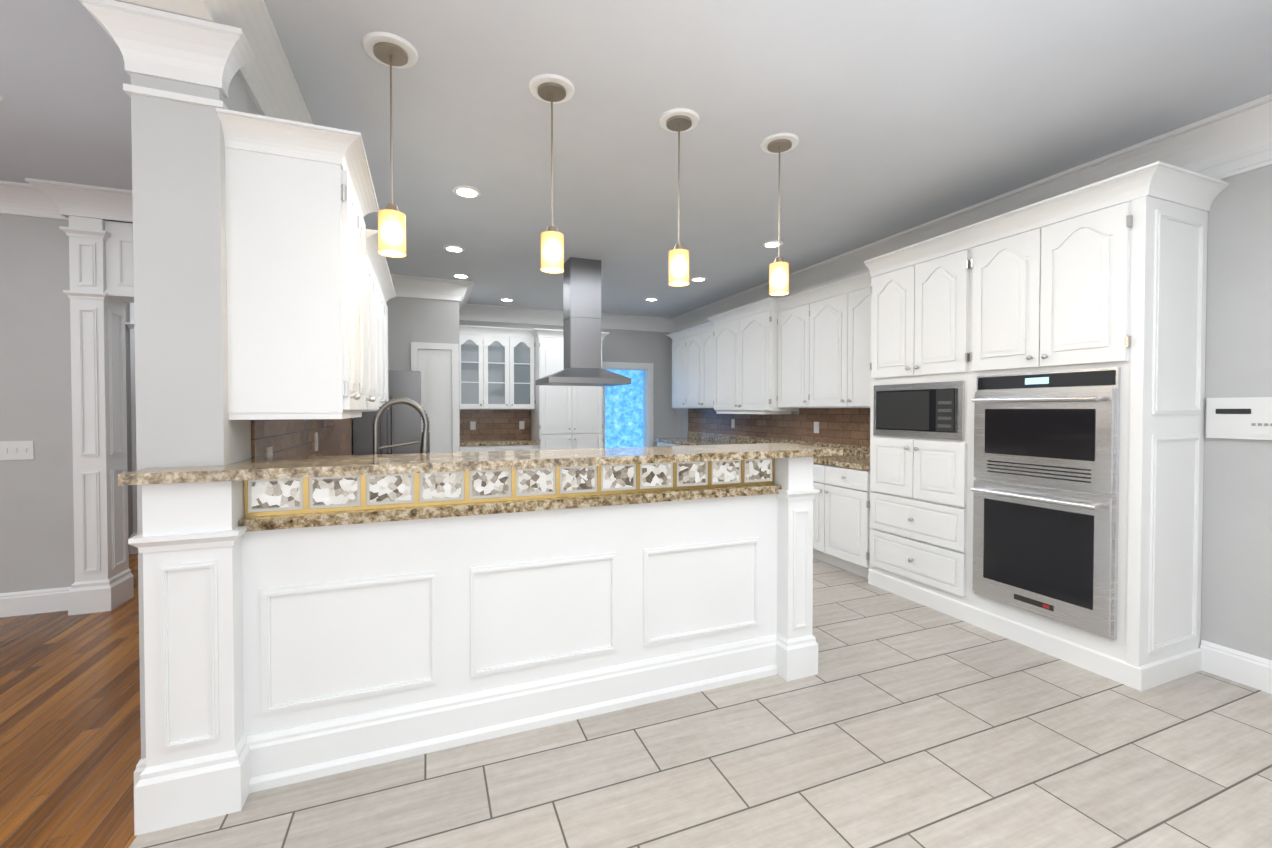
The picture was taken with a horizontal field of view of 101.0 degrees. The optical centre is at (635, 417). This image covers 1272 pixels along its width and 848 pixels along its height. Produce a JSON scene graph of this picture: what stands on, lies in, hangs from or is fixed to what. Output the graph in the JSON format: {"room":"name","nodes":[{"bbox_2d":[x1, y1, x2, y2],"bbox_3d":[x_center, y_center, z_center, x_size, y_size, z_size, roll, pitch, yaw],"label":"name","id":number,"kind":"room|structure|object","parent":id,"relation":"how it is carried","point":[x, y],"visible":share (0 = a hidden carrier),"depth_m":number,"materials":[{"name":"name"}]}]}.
{"room":"kitchen","nodes":[
{"label":"kitchen","id":0,"kind":"room"},
{"bbox_2d":[0,214,132,592],"bbox_3d":[-5.047,-0.090,3.002,5.370,2.730,0.145,0,1,-22],"label":"wall","id":1,"kind":"structure","parent":0,"point":[36,526],"depth_m":3.39,"materials":[{"name":"grey paint"}]},
{"bbox_2d":[0,441,33,459],"bbox_3d":[-3.962,0.209,3.352,0.160,0.120,0.013,0,1,-22],"label":"switch plate","id":2,"kind":"object","parent":1,"relation":"attached to","point":[16,450],"visible":1,"depth_m":3.35,"materials":[{"name":"white plastic"}]},
{"bbox_2d":[0,587,70,617],"bbox_3d":[-5.557,1.204,2.732,4.005,0.150,0.018,0,1,-22],"label":"baseboard","id":3,"kind":"structure","parent":1,"relation":"attached to","point":[54,599],"depth_m":3.39,"materials":[{"name":"paint"}]},
{"bbox_2d":[59,216,133,615],"bbox_3d":[-3.099,-0.017,3.705,1.288,2.560,0.290,0,1,-22],"label":"trim","id":4,"kind":"structure","parent":1,"relation":"attached to","point":[100,293],"depth_m":3.42,"materials":[{"name":"paint"}]},
{"bbox_2d":[0,554,140,847],"bbox_3d":[-4.174,1.331,1.033,5.320,0.050,11.200,0,1,-22],"label":"floor","id":5,"kind":"structure","parent":0,"point":[70,741],"depth_m":2.18,"materials":[{"name":"brown wood"}]},
{"bbox_2d":[125,303,132,538],"bbox_3d":[-5.354,-0.116,4.599,1.740,2.730,0.140,0,1,-22],"label":"wall","id":6,"kind":"structure","parent":0,"point":[129,431],"depth_m":4.80,"materials":[{"name":"grey paint"}]},
{"bbox_2d":[125,303,137,553],"bbox_3d":[-4.539,-0.120,4.906,0.280,2.729,0.230,0,1,-22],"label":"door frame","id":7,"kind":"structure","parent":6,"relation":"attached to","point":[132,549],"depth_m":4.79,"materials":[{"name":"paint"}]},
{"bbox_2d":[131,72,352,758],"bbox_3d":[-2.519,-0.110,4.222,0.238,2.730,5.254,0,1,-22],"label":"wall","id":8,"kind":"structure","parent":0,"point":[180,269],"depth_m":1.78,"materials":[{"name":"grey paint"}]},
{"bbox_2d":[134,758,145,786],"bbox_3d":[-1.703,1.218,1.870,0.028,0.150,0.268,0,1,-22],"label":"baseboard","id":9,"kind":"structure","parent":8,"relation":"attached to","point":[141,765],"depth_m":1.75,"materials":[{"name":"paint"}]},
{"bbox_2d":[79,0,253,109],"bbox_3d":[-1.690,-1.190,2.119,0.418,0.238,0.944,0,1,-22],"label":"trim","id":10,"kind":"structure","parent":8,"relation":"attached to","point":[165,45],"depth_m":1.73,"materials":[{"name":"paint"}]},
{"bbox_2d":[217,112,367,415],"bbox_3d":[-1.349,-0.542,2.115,0.389,1.040,0.388,0,1,-22],"label":"upper cabinet","id":11,"kind":"object","parent":8,"relation":"attached to","point":[310,290],"depth_m":1.94,"materials":[{"name":"white paint"}]},
{"bbox_2d":[251,418,351,457],"bbox_3d":[-2.083,0.066,3.475,0.022,0.598,2.910,0,1,-22],"label":"tile backsplash","id":12,"kind":"structure","parent":8,"relation":"attached to","point":[298,437],"depth_m":2.89,"materials":[{"name":"brown tile"}]},
{"bbox_2d":[364,184,371,411],"bbox_3d":[-1.460,-0.546,2.395,0.389,1.040,0.448,0,1,-22],"label":"upper cabinet","id":13,"kind":"object","parent":8,"relation":"attached to","point":[367,203],"depth_m":2.67,"materials":[{"name":"white paint"}]},
{"bbox_2d":[372,236,379,410],"bbox_3d":[-1.602,-0.487,2.754,0.389,0.910,0.447,0,1,-22],"label":"upper cabinet","id":14,"kind":"object","parent":8,"relation":"attached to","point":[375,255],"depth_m":3.05,"materials":[{"name":"white paint"}]},
{"bbox_2d":[380,264,387,406],"bbox_3d":[-1.805,-0.495,3.264,0.389,0.910,0.884,0,1,-22],"label":"upper cabinet","id":15,"kind":"object","parent":8,"relation":"attached to","point":[383,279],"depth_m":3.56,"materials":[{"name":"white paint"}]},
{"bbox_2d":[388,288,391,408],"bbox_3d":[-2.009,-0.503,3.776,0.389,0.910,0.449,0,1,-22],"label":"upper cabinet","id":16,"kind":"object","parent":8,"relation":"attached to","point":[389,289],"depth_m":3.94,"materials":[{"name":"white paint"}]},
{"bbox_2d":[0,0,1271,332],"bbox_3d":[-1.973,-1.297,1.544,9.820,0.270,10.600,0,1,-22],"label":"crown molding","id":17,"kind":"structure","parent":8,"relation":"attached to","point":[1228,142],"depth_m":3.16,"materials":[{"name":"paint"}]},
{"bbox_2d":[386,297,448,370],"bbox_3d":[-2.503,-0.134,5.711,0.900,2.730,0.100,0,1,-22],"label":"wall","id":18,"kind":"structure","parent":0,"point":[410,320],"depth_m":5.67,"materials":[{"name":"grey paint"}]},
{"bbox_2d":[390,274,458,300],"bbox_3d":[-2.415,-1.397,5.591,0.990,0.200,0.150,0,1,-22],"label":"crown molding","id":19,"kind":"structure","parent":18,"relation":"attached to","point":[430,288],"depth_m":5.66,"materials":[{"name":"paint"}]},
{"bbox_2d":[411,342,458,452],"bbox_3d":[-2.210,0.205,5.779,0.490,2.050,0.059,0,1,-22],"label":"door frame","id":20,"kind":"structure","parent":18,"relation":"attached to","point":[438,368],"depth_m":5.79,"materials":[{"name":"paint"}]},
{"bbox_2d":[449,300,459,451],"bbox_3d":[-2.260,-0.145,6.453,0.100,2.730,1.300,0,1,-22],"label":"wall","id":21,"kind":"structure","parent":0,"point":[453,305],"depth_m":5.84,"materials":[{"name":"grey paint"}]},
{"bbox_2d":[459,320,675,445],"bbox_3d":[-1.424,-0.163,7.559,4.730,2.730,0.140,0,1,-22],"label":"wall","id":22,"kind":"structure","parent":0,"point":[631,346],"depth_m":8.13,"materials":[{"name":"grey paint"}]},
{"bbox_2d":[459,325,490,408],"bbox_3d":[-2.196,-0.649,6.976,0.400,1.080,0.355,0,1,-22],"label":"upper cabinet","id":23,"kind":"object","parent":22,"relation":"attached to","point":[474,341],"depth_m":6.84,"materials":[{"name":"white paint"}]},
{"bbox_2d":[460,410,530,439],"bbox_3d":[-1.971,0.097,7.257,1.023,0.416,0.022,0,1,-22],"label":"tile backsplash","id":24,"kind":"structure","parent":22,"relation":"attached to","point":[492,424],"depth_m":7.26,"materials":[{"name":"brown tile"}]},
{"bbox_2d":[491,327,534,408],"bbox_3d":[-1.776,-0.652,7.143,0.736,1.080,0.355,0,1,-22],"label":"upper cabinet","id":25,"kind":"object","parent":22,"relation":"attached to","point":[503,368],"depth_m":7.00,"materials":[{"name":"white paint"}]},
{"bbox_2d":[602,362,653,447],"bbox_3d":[-0.171,0.177,8.053,0.890,2.035,0.160,0,1,-22],"label":"door frame","id":26,"kind":"structure","parent":22,"relation":"attached to","point":[647,369],"depth_m":8.12,"materials":[{"name":"paint"}]},
{"bbox_2d":[0,0,1271,317],"bbox_3d":[-2.120,-1.470,2.020,10.100,0.060,11.800,0,1,-22],"label":"ceiling","id":27,"kind":"structure","parent":0,"point":[896,116],"depth_m":2.46,"materials":[{"name":"paint"}]},
{"bbox_2d":[117,0,206,20],"bbox_3d":[-0.562,-1.326,-0.721,0.230,0.140,5.350,0,1,-22],"label":"soffit","id":28,"kind":"structure","parent":27,"relation":"attached to","point":[189,8],"depth_m":1.66,"materials":[{"name":"paint"}]},
{"bbox_2d":[362,32,417,256],"bbox_3d":[-0.960,-1.043,2.058,0.200,0.794,0.200,0,1,-22],"label":"pendant light","id":29,"kind":"object","parent":27,"relation":"hanging from","point":[390,50],"visible":0.98,"depth_m":2.03,"materials":[{"name":"glass"}]},
{"bbox_2d":[443,245,464,251],"bbox_3d":[-1.591,-1.475,4.588,0.178,0.010,0.178,0,1,23],"label":"recessed light","id":30,"kind":"object","parent":27,"relation":"in","point":[452,248],"depth_m":4.56,"materials":[{"name":"paint"}]},
{"bbox_2d":[452,273,469,277],"bbox_3d":[-1.844,-1.490,5.520,0.178,0.010,0.178,0,1,23],"label":"recessed light","id":31,"kind":"object","parent":27,"relation":"in","point":[457,275],"depth_m":5.48,"materials":[{"name":"paint"}]},
{"bbox_2d":[452,186,480,197],"bbox_3d":[-1.092,-1.456,3.387,0.178,0.010,0.178,0,1,23],"label":"recessed light","id":32,"kind":"object","parent":27,"relation":"in","point":[467,191],"depth_m":3.37,"materials":[{"name":"paint"}]},
{"bbox_2d":[500,298,513,301],"bbox_3d":[-1.655,-1.509,6.725,0.178,0.010,0.178,-1,1,-31],"label":"recessed light","id":33,"kind":"object","parent":27,"relation":"in","point":[502,299],"depth_m":6.68,"materials":[{"name":"paint"}]},
{"bbox_2d":[529,74,574,272],"bbox_3d":[-0.369,-1.046,2.304,0.200,0.794,0.200,0,1,-22],"label":"pendant light","id":34,"kind":"object","parent":27,"relation":"hanging from","point":[552,89],"visible":1,"depth_m":2.27,"materials":[{"name":"glass"}]},
{"bbox_2d":[536,257,630,386],"bbox_3d":[-0.517,-0.902,5.035,0.780,1.169,0.600,0,1,-22],"label":"range hood","id":35,"kind":"object","parent":27,"relation":"hanging from","point":[582,318],"visible":0.98,"depth_m":4.90,"materials":[{"name":"silver metal"}]},
{"bbox_2d":[644,298,657,300],"bbox_3d":[0.196,-1.509,6.697,0.178,0.010,0.178,0,1,23],"label":"recessed light","id":36,"kind":"object","parent":27,"relation":"in","point":[647,299],"depth_m":6.67,"materials":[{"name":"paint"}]},
{"bbox_2d":[659,108,699,285],"bbox_3d":[0.209,-1.050,2.555,0.200,0.794,0.200,0,1,-22],"label":"pendant light","id":37,"kind":"object","parent":27,"relation":"hanging from","point":[678,120],"visible":1,"depth_m":2.52,"materials":[{"name":"glass"}]},
{"bbox_2d":[690,277,706,281],"bbox_3d":[0.673,-1.492,5.660,0.178,0.010,0.178,0,1,23],"label":"recessed light","id":38,"kind":"object","parent":27,"relation":"in","point":[697,279],"depth_m":5.64,"materials":[{"name":"paint"}]},
{"bbox_2d":[762,240,783,247],"bbox_3d":[1.162,-1.473,4.456,0.178,0.010,0.178,-1,1,-31],"label":"recessed light","id":39,"kind":"object","parent":27,"relation":"in","point":[774,243],"depth_m":4.44,"materials":[{"name":"paint"}]},
{"bbox_2d":[760,133,798,295],"bbox_3d":[0.758,-1.054,2.773,0.200,0.794,0.200,0,1,-22],"label":"pendant light","id":40,"kind":"object","parent":27,"relation":"hanging from","point":[778,143],"visible":0.98,"depth_m":2.74,"materials":[{"name":"glass"}]},
{"bbox_2d":[129,558,1271,847],"bbox_3d":[0.546,1.305,2.694,4.680,0.050,10.800,0,1,-22],"label":"floor","id":41,"kind":"structure","parent":0,"point":[899,722],"depth_m":1.93,"materials":[{"name":"tile"}]},
{"bbox_2d":[226,519,441,778],"bbox_3d":[-1.267,0.833,2.344,0.683,0.906,0.661,0,1,-22],"label":"panel","id":42,"kind":"object","parent":41,"relation":"on","point":[310,617],"depth_m":1.91,"materials":[{"name":"white paint"}]},
{"bbox_2d":[118,443,841,486],"bbox_3d":[-0.354,0.176,2.321,2.796,0.035,0.475,0,1,-22],"label":"countertop","id":43,"kind":"structure","parent":42,"relation":"on","point":[307,467],"depth_m":2.04,"materials":[{"name":"brown stone"}]},
{"bbox_2d":[372,397,429,454],"bbox_3d":[-1.062,0.123,2.355,0.256,0.432,0.108,0,1,-22],"label":"pull-down faucet","id":44,"kind":"object","parent":43,"relation":"on","point":[425,442],"visible":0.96,"depth_m":2.37,"materials":[{"name":"silver metal"}]},
{"bbox_2d":[234,467,789,534],"bbox_3d":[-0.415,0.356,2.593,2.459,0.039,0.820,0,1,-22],"label":"tile backsplash","id":45,"kind":"structure","parent":42,"relation":"on","point":[339,504],"depth_m":2.12,"materials":[{"name":"multicoloured tile"}]},
{"bbox_2d":[353,370,420,454],"bbox_3d":[-2.490,0.388,5.295,0.590,1.700,0.686,0,1,-22],"label":"refrigerator","id":46,"kind":"object","parent":41,"relation":"on","point":[400,423],"visible":0.15,"depth_m":5.05,"materials":[{"name":"silver metal"}]},
{"bbox_2d":[460,439,538,451],"bbox_3d":[-1.854,0.761,6.971,1.024,0.900,0.659,0,1,-22],"label":"panel","id":47,"kind":"object","parent":41,"relation":"on","point":[495,445],"visible":0.04,"depth_m":6.73,"materials":[{"name":"white paint"}]},
{"bbox_2d":[438,503,641,730],"bbox_3d":[-0.561,0.828,2.624,0.945,0.906,0.661,0,1,-22],"label":"panel","id":48,"kind":"object","parent":41,"relation":"on","point":[538,610],"depth_m":2.19,"materials":[{"name":"white paint"}]},
{"bbox_2d":[531,329,602,449],"bbox_3d":[-0.975,0.021,7.324,0.870,2.370,0.631,0,1,-22],"label":"tall cabinet","id":49,"kind":"object","parent":41,"relation":"on","point":[563,417],"depth_m":6.99,"materials":[{"name":"white paint"}]},
{"bbox_2d":[654,439,673,445],"bbox_3d":[0.677,0.774,7.441,0.559,0.860,0.739,0,1,-22],"label":"panel","id":50,"kind":"object","parent":41,"relation":"on","point":[659,441],"depth_m":7.47,"materials":[{"name":"white paint"}]},
{"bbox_2d":[674,443,685,445],"bbox_3d":[0.877,0.782,6.939,0.559,0.860,0.577,0,1,-22],"label":"panel","id":51,"kind":"object","parent":41,"relation":"on","point":[675,444],"depth_m":6.94,"materials":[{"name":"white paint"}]},
{"bbox_2d":[642,483,789,690],"bbox_3d":[0.225,0.823,2.936,0.977,0.906,0.661,0,1,-22],"label":"panel","id":52,"kind":"object","parent":41,"relation":"on","point":[714,570],"depth_m":2.50,"materials":[{"name":"white paint"}]},
{"bbox_2d":[758,615,817,680],"bbox_3d":[0.780,1.182,2.686,0.190,0.196,0.225,0,1,-22],"label":"panel","id":53,"kind":"object","parent":41,"relation":"on","point":[787,648],"depth_m":2.60,"materials":[{"name":"white paint"}]},
{"bbox_2d":[813,463,869,578],"bbox_3d":[1.832,0.820,4.537,0.559,0.860,0.984,0,1,-22],"label":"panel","id":54,"kind":"object","parent":41,"relation":"on","point":[841,515],"depth_m":4.23,"materials":[{"name":"white paint"}]},
{"bbox_2d":[662,439,869,466],"bbox_3d":[1.271,0.348,5.934,0.563,0.040,4.008,0,1,-22],"label":"countertop","id":55,"kind":"structure","parent":54,"relation":"on","point":[846,460],"depth_m":4.59,"materials":[{"name":"brown stone"}]},
{"bbox_2d":[864,227,963,618],"bbox_3d":[2.147,0.049,3.692,0.588,2.430,0.790,0,1,-22],"label":"tall cabinet","id":56,"kind":"object","parent":41,"relation":"on","point":[917,290],"depth_m":3.56,"materials":[{"name":"white paint"}]},
{"bbox_2d":[960,165,1211,690],"bbox_3d":[2.448,0.061,2.936,0.588,2.430,0.839,0,1,-22],"label":"tall cabinet","id":57,"kind":"object","parent":41,"relation":"on","point":[1037,398],"depth_m":2.63,"materials":[{"name":"white paint"}]},
{"bbox_2d":[676,165,1271,659],"bbox_3d":[2.655,-0.098,3.457,0.180,2.730,10.900,0,1,-22],"label":"wall","id":58,"kind":"structure","parent":0,"point":[1236,569],"depth_m":2.54,"materials":[{"name":"grey paint"}]},
{"bbox_2d":[670,331,681,407],"bbox_3d":[0.758,-0.681,7.568,0.299,1.095,0.520,0,1,-22],"label":"upper cabinet","id":59,"kind":"object","parent":58,"relation":"attached to","point":[676,347],"depth_m":7.58,"materials":[{"name":"white paint"}]},
{"bbox_2d":[682,323,709,407],"bbox_3d":[0.991,-0.671,6.982,0.299,1.095,0.974,0,1,-22],"label":"upper cabinet","id":60,"kind":"object","parent":58,"relation":"attached to","point":[695,340],"depth_m":7.03,"materials":[{"name":"white paint"}]},
{"bbox_2d":[710,297,781,410],"bbox_3d":[1.340,-0.648,5.983,0.389,1.150,1.272,0,1,-22],"label":"upper cabinet","id":61,"kind":"object","parent":58,"relation":"attached to","point":[746,342],"depth_m":5.75,"materials":[{"name":"white paint"}]},
{"bbox_2d":[686,431,869,454],"bbox_3d":[1.523,0.281,6.033,0.020,0.090,4.008,0,1,-22],"label":"backsplash","id":62,"kind":"structure","parent":58,"relation":"attached to","point":[847,449],"depth_m":6.01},
{"bbox_2d":[688,408,869,446],"bbox_3d":[1.523,0.064,6.029,0.022,0.341,4.008,0,1,-22],"label":"tile backsplash","id":63,"kind":"structure","parent":58,"relation":"attached to","point":[848,426],"depth_m":5.54,"materials":[{"name":"brown tile"}]},
{"bbox_2d":[782,292,801,410],"bbox_3d":[1.694,-0.643,5.213,0.299,1.095,0.550,0,1,-22],"label":"upper cabinet","id":64,"kind":"object","parent":58,"relation":"attached to","point":[792,305],"depth_m":5.19,"materials":[{"name":"white paint"}]},
{"bbox_2d":[802,271,870,407],"bbox_3d":[1.944,-0.633,4.585,0.299,1.095,1.034,0,1,-22],"label":"upper cabinet","id":65,"kind":"object","parent":58,"relation":"attached to","point":[811,348],"depth_m":4.61,"materials":[{"name":"white paint"}]},
{"bbox_2d":[1200,640,1271,693],"bbox_3d":[3.705,1.239,0.568,0.018,0.150,4.515,0,1,-22],"label":"baseboard","id":66,"kind":"structure","parent":58,"relation":"attached to","point":[1252,671],"depth_m":2.54,"materials":[{"name":"paint"}]},
{"bbox_2d":[1206,397,1271,439],"bbox_3d":[2.939,0.003,2.460,0.028,0.200,0.375,0,1,-22],"label":"intercom panel","id":67,"kind":"object","parent":58,"relation":"attached to","point":[1240,418],"visible":0.98,"depth_m":2.52,"materials":[{"name":"white plastic"}]},
{"label":"outside","id":68,"kind":"structure","parent":0,"visible":0},
{"bbox_2d":[605,369,642,447],"bbox_3d":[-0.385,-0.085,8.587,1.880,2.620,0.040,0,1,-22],"label":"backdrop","id":69,"kind":"structure","parent":68,"point":[623,415],"depth_m":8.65,"materials":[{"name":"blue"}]}
]}

